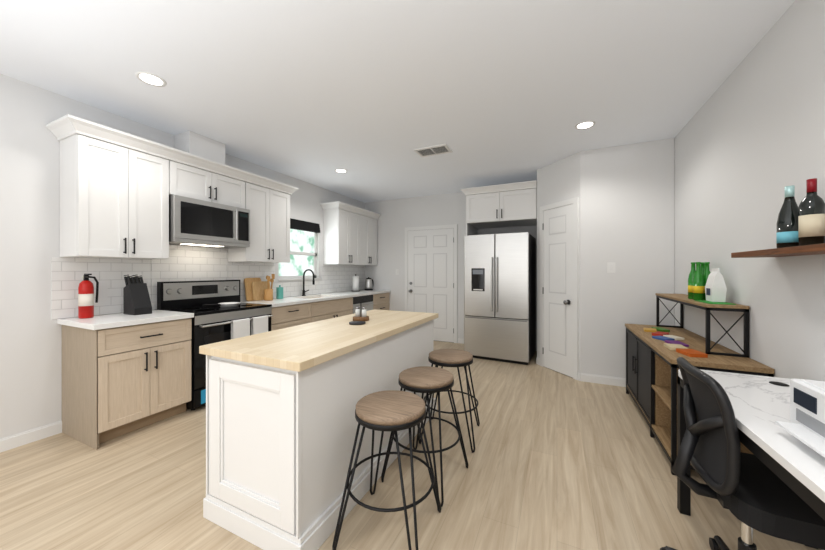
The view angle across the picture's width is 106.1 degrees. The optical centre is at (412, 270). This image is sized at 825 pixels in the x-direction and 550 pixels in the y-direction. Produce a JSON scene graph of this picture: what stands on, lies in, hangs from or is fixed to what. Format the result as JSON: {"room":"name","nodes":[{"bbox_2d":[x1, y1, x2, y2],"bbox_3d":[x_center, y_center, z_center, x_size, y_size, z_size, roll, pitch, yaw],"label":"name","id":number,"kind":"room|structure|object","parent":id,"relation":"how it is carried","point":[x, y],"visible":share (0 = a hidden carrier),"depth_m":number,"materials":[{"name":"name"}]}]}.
{"room":"kitchen","nodes":[
{"label":"kitchen","id":0,"kind":"room"},
{"bbox_2d":[0,74,364,438],"bbox_3d":[-2.904,-0.060,2.623,0.120,2.760,8.940,0,0,25],"label":"wall","id":1,"kind":"structure","parent":0,"point":[30,364],"depth_m":2.41,"materials":[{"name":"white paint"}]},
{"bbox_2d":[0,421,61,452],"bbox_3d":[-3.769,1.272,0.609,0.014,0.095,4.260,0,0,25],"label":"baseboard","id":2,"kind":"structure","parent":1,"relation":"attached to","point":[26,437],"depth_m":2.38,"materials":[{"name":"white wood"}]},
{"bbox_2d":[58,118,173,258],"bbox_3d":[-2.599,-0.637,2.743,0.328,1.044,0.625,0,0,25],"label":"upper cabinet","id":3,"kind":"object","parent":1,"relation":"attached to","point":[118,188],"depth_m":2.58,"materials":[{"name":"white wood"}]},
{"bbox_2d":[174,131,224,163],"bbox_3d":[-2.325,-1.300,3.401,0.268,0.276,0.380,0,0,25],"label":"chase","id":4,"kind":"object","parent":1,"relation":"in","point":[191,142],"visible":0.57,"depth_m":3.28,"materials":[{"name":"white paint"}]},
{"bbox_2d":[51,245,364,318],"bbox_3d":[-1.951,0.056,4.511,0.010,0.665,4.468,0,0,25],"label":"tile backsplash","id":5,"kind":"structure","parent":1,"relation":"attached to","point":[189,263],"depth_m":3.21,"materials":[{"name":"white tile"}]},
{"bbox_2d":[174,150,245,208],"bbox_3d":[-2.298,-0.946,3.389,0.328,0.427,0.796,0,0,25],"label":"upper cabinet","id":6,"kind":"object","parent":1,"relation":"attached to","point":[195,177],"depth_m":3.27,"materials":[{"name":"white wood"}]},
{"bbox_2d":[169,195,249,247],"bbox_3d":[-2.241,-0.499,3.362,0.451,0.442,0.792,0,0,25],"label":"microwave","id":7,"kind":"object","parent":6,"relation":"attached to","point":[196,222],"visible":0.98,"depth_m":3.21,"materials":[{"name":"silver metal"}]},
{"bbox_2d":[228,174,293,261],"bbox_3d":[-1.985,-0.637,4.059,0.328,1.044,0.680,0,0,25],"label":"upper cabinet","id":8,"kind":"object","parent":1,"relation":"attached to","point":[268,203],"depth_m":3.94,"materials":[{"name":"white wood"}]},
{"bbox_2d":[278,218,319,280],"bbox_3d":[-1.798,-0.330,4.910,0.109,0.940,0.860,0,0,25],"label":"kitchen window","id":9,"kind":"structure","parent":1,"relation":"in","point":[304,245],"depth_m":5.01,"materials":[{"name":"white"}]},
{"bbox_2d":[322,202,361,264],"bbox_3d":[-1.256,-0.637,5.624,0.328,1.044,0.692,0,0,25],"label":"upper cabinet","id":10,"kind":"object","parent":1,"relation":"attached to","point":[342,224],"depth_m":5.37,"materials":[{"name":"white wood"}]},
{"bbox_2d":[362,210,377,265],"bbox_3d":[-1.016,-0.637,6.138,0.328,1.044,0.692,0,0,25],"label":"upper cabinet","id":11,"kind":"object","parent":1,"relation":"attached to","point":[369,219],"depth_m":6.10,"materials":[{"name":"white wood"}]},
{"bbox_2d":[0,0,794,202],"bbox_3d":[-0.660,-1.470,1.577,5.070,0.060,8.940,0,0,25],"label":"ceiling","id":12,"kind":"structure","parent":0,"point":[369,96],"depth_m":2.25,"materials":[{"name":"white paint"}]},
{"bbox_2d":[135,72,166,86],"bbox_3d":[-1.960,-1.437,2.326,0.180,0.006,0.180,0,0,25],"label":"recessed light","id":13,"kind":"object","parent":12,"relation":"in","point":[151,79],"visible":1,"depth_m":2.33,"materials":[{"name":"white plastic"}]},
{"bbox_2d":[335,169,346,172],"bbox_3d":[-1.025,-1.437,4.450,0.180,0.006,0.180,0,0,25],"label":"recessed light","id":14,"kind":"object","parent":12,"relation":"in","point":[341,170],"visible":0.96,"depth_m":4.43,"materials":[{"name":"white"}]},
{"bbox_2d":[414,144,452,156],"bbox_3d":[0.248,-1.433,3.702,0.400,0.012,0.250,0,0,25],"label":"ceiling vent","id":15,"kind":"object","parent":12,"relation":"in","point":[434,150],"visible":1,"depth_m":3.70,"materials":[{"name":"white metal"}]},
{"bbox_2d":[575,121,595,129],"bbox_3d":[1.702,-1.437,3.057,0.180,0.006,0.180,0,0,25],"label":"recessed light","id":16,"kind":"object","parent":12,"relation":"in","point":[584,125],"visible":1,"depth_m":3.06,"materials":[{"name":"white plastic"}]},
{"bbox_2d":[0,341,821,549],"bbox_3d":[-0.660,1.350,1.577,5.070,0.060,8.940,0,0,25],"label":"floor","id":17,"kind":"structure","parent":0,"point":[557,460],"depth_m":1.89,"materials":[{"name":"brown wood"}]},
{"bbox_2d":[62,317,192,449],"bbox_3d":[-2.462,0.875,2.711,0.602,0.890,0.661,0,0,25],"label":"base cabinet","id":18,"kind":"object","parent":17,"relation":"on","point":[122,374],"depth_m":2.48,"materials":[{"name":"brown wood"}]},
{"bbox_2d":[57,310,192,328],"bbox_3d":[-2.454,0.410,2.693,0.633,0.040,0.687,0,0,25],"label":"countertop","id":19,"kind":"structure","parent":18,"relation":"on","point":[107,321],"depth_m":2.53,"materials":[{"name":"white stone"}]},
{"bbox_2d":[78,274,98,318],"bbox_3d":[-2.696,0.205,2.588,0.115,0.367,0.123,0,0,25],"label":"fire extinguisher","id":20,"kind":"object","parent":19,"relation":"on","point":[86,298],"visible":1,"depth_m":2.55,"materials":[{"name":"red metal"}]},
{"bbox_2d":[123,275,151,314],"bbox_3d":[-2.509,0.211,2.825,0.212,0.356,0.130,0,0,25],"label":"knife block","id":21,"kind":"object","parent":19,"relation":"on","point":[136,299],"visible":1,"depth_m":2.79,"materials":[{"name":"black plastic"}]},
{"bbox_2d":[157,280,272,410],"bbox_3d":[-2.089,0.715,3.380,0.693,1.210,0.864,0,0,25],"label":"range","id":22,"kind":"object","parent":17,"relation":"on","point":[212,324],"visible":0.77,"depth_m":3.20,"materials":[{"name":"black metal"}]},
{"bbox_2d":[202,302,240,307],"bbox_3d":[-2.056,0.368,3.352,0.220,0.050,0.382,0,0,25],"label":"pan","id":23,"kind":"object","parent":22,"relation":"on","point":[229,304],"visible":1,"depth_m":3.34,"materials":[{"name":"white"}]},
{"bbox_2d":[271,301,316,330],"bbox_3d":[-1.798,0.875,4.134,0.603,0.890,0.748,0,0,25],"label":"base cabinet","id":24,"kind":"object","parent":17,"relation":"on","point":[285,316],"depth_m":3.99,"materials":[{"name":"brown wood"}]},
{"bbox_2d":[240,290,390,308],"bbox_3d":[-1.333,0.410,5.096,0.633,0.040,2.885,0,0,25],"label":"countertop","id":25,"kind":"structure","parent":24,"relation":"on","point":[305,300],"depth_m":4.57,"materials":[{"name":"white stone"}]},
{"bbox_2d":[244,278,269,300],"bbox_3d":[-2.056,0.239,4.131,0.095,0.299,0.350,0,0,25],"label":"cutting boards","id":26,"kind":"object","parent":25,"relation":"on","point":[254,288],"visible":0.75,"depth_m":4.06,"materials":[{"name":"brown wood"}]},
{"bbox_2d":[264,274,274,300],"bbox_3d":[-1.917,0.214,4.139,0.123,0.350,0.133,0,0,25],"label":"utensil crock","id":27,"kind":"object","parent":25,"relation":"on","point":[268,294],"visible":1,"depth_m":4.08,"materials":[{"name":"brown wood"}]},
{"bbox_2d":[276,285,282,298],"bbox_3d":[-1.864,0.294,4.356,0.060,0.190,0.090,0,0,25],"label":"soap dispenser","id":28,"kind":"object","parent":25,"relation":"on","point":[279,292],"visible":1,"depth_m":4.32,"materials":[{"name":"teal"}]},
{"bbox_2d":[301,269,314,296],"bbox_3d":[-1.608,0.179,4.861,0.246,0.422,0.132,0,0,25],"label":"faucet","id":29,"kind":"object","parent":25,"relation":"on","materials":[{"name":"black metal"}]},
{"bbox_2d":[352,274,359,291],"bbox_3d":[-1.089,0.224,5.947,0.160,0.330,0.160,0,0,25],"label":"paper towel","id":30,"kind":"object","parent":25,"relation":"on","point":[355,283],"visible":1,"depth_m":5.90,"materials":[{"name":"white paper"}]},
{"bbox_2d":[364,277,372,289],"bbox_3d":[-0.885,0.257,6.336,0.170,0.265,0.246,0,0,25],"label":"kettle","id":31,"kind":"object","parent":25,"relation":"on","point":[368,283],"visible":1,"depth_m":6.26,"materials":[{"name":"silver metal"}]},
{"bbox_2d":[199,317,437,549],"bbox_3d":[-0.446,0.880,2.291,0.694,0.880,1.713,0,0,25],"label":"kitchen island","id":32,"kind":"object","parent":17,"relation":"on","point":[281,425],"depth_m":1.56,"materials":[{"name":"white wood"}]},
{"bbox_2d":[199,309,437,372],"bbox_3d":[-0.446,0.420,2.290,0.715,0.040,1.744,0,0,25],"label":"island countertop","id":33,"kind":"structure","parent":32,"relation":"on","point":[291,348],"depth_m":1.78,"materials":[{"name":"beige wood"}]},
{"bbox_2d":[349,321,365,324],"bbox_3d":[-0.417,0.393,2.346,0.124,0.012,0.124,0,0,25],"label":"coaster","id":34,"kind":"object","parent":33,"relation":"on","point":[357,322],"visible":1,"depth_m":2.33,"materials":[{"name":"grey"}]},
{"bbox_2d":[353,297,368,320],"bbox_3d":[-0.418,0.306,2.512,0.130,0.186,0.130,0,0,25],"label":"salt","id":35,"kind":"object","parent":33,"relation":"on","point":[358,316],"visible":1,"depth_m":2.49,"materials":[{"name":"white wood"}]},
{"bbox_2d":[317,297,352,320],"bbox_3d":[-1.472,0.875,4.833,0.603,0.890,1.004,0,0,25],"label":"base cabinet","id":36,"kind":"object","parent":17,"relation":"on","point":[325,309],"depth_m":4.73,"materials":[{"name":"brown wood"}]},
{"bbox_2d":[353,293,376,313],"bbox_3d":[-1.133,0.875,5.561,0.603,0.890,0.725,0,0,25],"label":"dishwasher","id":37,"kind":"object","parent":17,"relation":"on","point":[370,302],"depth_m":5.55,"materials":[{"name":"silver metal"}]},
{"bbox_2d":[377,293,388,309],"bbox_3d":[-0.868,0.875,6.130,0.603,0.890,0.618,0,0,25],"label":"base cabinet","id":38,"kind":"object","parent":17,"relation":"on","point":[382,298],"depth_m":6.04,"materials":[{"name":"brown wood"}]},
{"bbox_2d":[332,390,440,549],"bbox_3d":[-0.110,0.994,1.574,0.442,0.648,0.442,0,0,20],"label":"stool","id":39,"kind":"object","parent":17,"relation":"on","point":[395,411],"visible":1,"depth_m":1.48,"materials":[{"name":"black metal"}]},
{"bbox_2d":[381,366,467,506],"bbox_3d":[0.088,0.994,2.011,0.442,0.648,0.442,0,0,32],"label":"stool","id":40,"kind":"object","parent":17,"relation":"on","point":[424,379],"visible":0.83,"depth_m":1.93,"materials":[{"name":"black metal"}]},
{"bbox_2d":[418,349,479,452],"bbox_3d":[0.307,0.994,2.505,0.442,0.648,0.442,0,0,18],"label":"stool","id":41,"kind":"object","parent":17,"relation":"on","point":[457,358],"visible":0.75,"depth_m":2.39,"materials":[{"name":"black metal"}]},
{"bbox_2d":[464,232,535,364],"bbox_3d":[1.386,0.390,4.873,0.973,1.860,0.922,0,0,25],"label":"fridge","id":42,"kind":"object","parent":17,"relation":"on","point":[500,297],"visible":1,"depth_m":4.50,"materials":[{"name":"grey metal"}]},
{"bbox_2d":[625,293,774,474],"bbox_3d":[2.199,0.775,2.588,0.494,1.090,1.506,0,0,25],"label":"console","id":43,"kind":"object","parent":17,"relation":"on","point":[652,367],"visible":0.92,"depth_m":2.41,"materials":[{"name":"brown wood"}]},
{"bbox_2d":[643,327,707,357],"bbox_3d":[2.122,0.558,2.551,0.227,0.021,1.142,0,0,25],"label":"snacks","id":44,"kind":"object","parent":43,"relation":"in","point":[660,333],"visible":1,"depth_m":2.41,"materials":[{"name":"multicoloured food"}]},
{"bbox_2d":[688,262,695,298],"bbox_3d":[2.297,0.079,2.537,0.066,0.300,0.066,0,0,25],"label":"bottle","id":45,"kind":"object","parent":43,"relation":"on","point":[690,282],"visible":0.65,"depth_m":2.53,"materials":[{"name":"green glass"}]},
{"bbox_2d":[693,262,703,299],"bbox_3d":[2.266,0.079,2.458,0.066,0.300,0.066,0,0,25],"label":"bottle","id":46,"kind":"object","parent":43,"relation":"on","point":[698,286],"visible":0.98,"depth_m":2.44,"materials":[{"name":"green glass"}]},
{"bbox_2d":[701,262,704,273],"bbox_3d":[2.373,0.079,2.534,0.066,0.300,0.066,0,0,25],"label":"bottle","id":47,"kind":"object","parent":43,"relation":"on","point":[702,267],"visible":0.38,"depth_m":2.52,"materials":[{"name":"green glass"}]},
{"bbox_2d":[703,262,710,299],"bbox_3d":[2.340,0.079,2.462,0.066,0.300,0.066,0,0,25],"label":"bottle","id":48,"kind":"object","parent":43,"relation":"on","point":[707,272],"visible":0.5,"depth_m":2.45,"materials":[{"name":"green glass"}]},
{"bbox_2d":[694,300,735,304],"bbox_3d":[2.189,0.227,2.251,0.135,0.004,0.270,0,0,25],"label":"mat","id":49,"kind":"object","parent":43,"relation":"on","point":[708,302],"visible":0.86,"depth_m":2.21,"materials":[{"name":"green"}]},
{"bbox_2d":[705,268,726,301],"bbox_3d":[2.236,0.102,2.289,0.082,0.245,0.120,0,0,25],"label":"bottle","id":50,"kind":"object","parent":49,"relation":"on","point":[715,288],"visible":1,"depth_m":2.25,"materials":[{"name":"white plastic"}]},
{"bbox_2d":[660,357,824,549],"bbox_3d":[1.371,0.856,1.236,0.609,0.926,0.511,0,0,25],"label":"office chair","id":51,"kind":"object","parent":17,"relation":"on","point":[750,492],"visible":1,"depth_m":1.17,"materials":[{"name":"black plastic"}]},
{"bbox_2d":[677,369,824,548],"bbox_3d":[1.350,0.928,0.838,0.549,0.783,1.760,0,0,25],"label":"desk","id":52,"kind":"object","parent":17,"relation":"on","point":[760,405],"visible":0.56,"depth_m":1.11,"materials":[{"name":"white stone"}]},
{"bbox_2d":[775,379,824,457],"bbox_3d":[1.338,0.450,0.799,0.430,0.178,0.460,0,0,25],"label":"printer","id":53,"kind":"object","parent":52,"relation":"on","point":[806,425],"visible":1,"depth_m":0.97,"materials":[{"name":"white plastic"}]},
{"bbox_2d":[365,192,536,350],"bbox_3d":[1.203,-0.060,5.574,4.830,2.760,0.120,0,0,25],"label":"wall","id":54,"kind":"structure","parent":0,"point":[396,218],"depth_m":6.12,"materials":[{"name":"white paint"}]},
{"bbox_2d":[405,224,456,342],"bbox_3d":[0.322,0.233,5.872,1.070,2.175,0.084,0,0,25],"label":"entry door","id":55,"kind":"structure","parent":54,"relation":"in","point":[430,269],"depth_m":5.85,"materials":[{"name":"white wood"}]},
{"bbox_2d":[458,338,463,343],"bbox_3d":[0.987,1.272,5.600,0.345,0.095,0.014,0,0,25],"label":"baseboard","id":56,"kind":"structure","parent":54,"relation":"attached to","point":[460,340],"depth_m":5.64,"materials":[{"name":"white wood"}]},
{"bbox_2d":[460,180,536,235],"bbox_3d":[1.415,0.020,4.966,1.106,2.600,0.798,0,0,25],"label":"upper cabinet","id":57,"kind":"object","parent":54,"relation":"attached to","point":[505,205],"visible":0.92,"depth_m":4.67,"materials":[{"name":"white wood"}]},
{"bbox_2d":[537,138,673,377],"bbox_3d":[2.458,-0.059,4.221,1.408,2.758,1.268,0,0,25],"label":"wall","id":58,"kind":"structure","parent":0,"point":[624,194],"depth_m":3.57,"materials":[{"name":"white paint"}]},
{"bbox_2d":[540,197,578,379],"bbox_3d":[1.893,0.212,4.042,0.459,2.215,0.459,0,0,25],"label":"closet door","id":59,"kind":"structure","parent":58,"relation":"in","point":[559,287],"depth_m":3.99,"materials":[{"name":"white wood"}]},
{"bbox_2d":[607,262,614,272],"bbox_3d":[2.302,-0.040,3.589,0.080,0.120,0.009,0,0,25],"label":"switch plate","id":60,"kind":"object","parent":58,"relation":"attached to","point":[610,267],"depth_m":3.59,"materials":[{"name":"white plastic"}]},
{"bbox_2d":[674,0,824,380],"bbox_3d":[1.583,-0.060,0.531,0.120,2.760,8.940,0,0,25],"label":"wall","id":61,"kind":"structure","parent":0,"point":[749,142],"depth_m":1.92,"materials":[{"name":"white paint"}]},
{"bbox_2d":[731,243,824,257],"bbox_3d":[1.681,-0.095,1.109,0.189,0.030,1.630,0,0,25],"label":"wall shelf","id":62,"kind":"object","parent":61,"relation":"attached to","point":[815,249],"visible":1,"depth_m":1.49,"materials":[{"name":"brown wood"}]},
{"bbox_2d":[776,185,797,247],"bbox_3d":[1.897,-0.269,1.560,0.086,0.316,0.086,0,0,25],"label":"wine bottle","id":63,"kind":"object","parent":62,"relation":"on","point":[787,229],"visible":0.77,"depth_m":1.54,"materials":[{"name":"black glass"}]},
{"bbox_2d":[798,178,824,245],"bbox_3d":[1.833,-0.267,1.424,0.078,0.311,0.078,0,0,25],"label":"wine bottle","id":64,"kind":"object","parent":62,"relation":"on","point":[811,219],"visible":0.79,"depth_m":1.41,"materials":[{"name":"black glass"}]}
]}

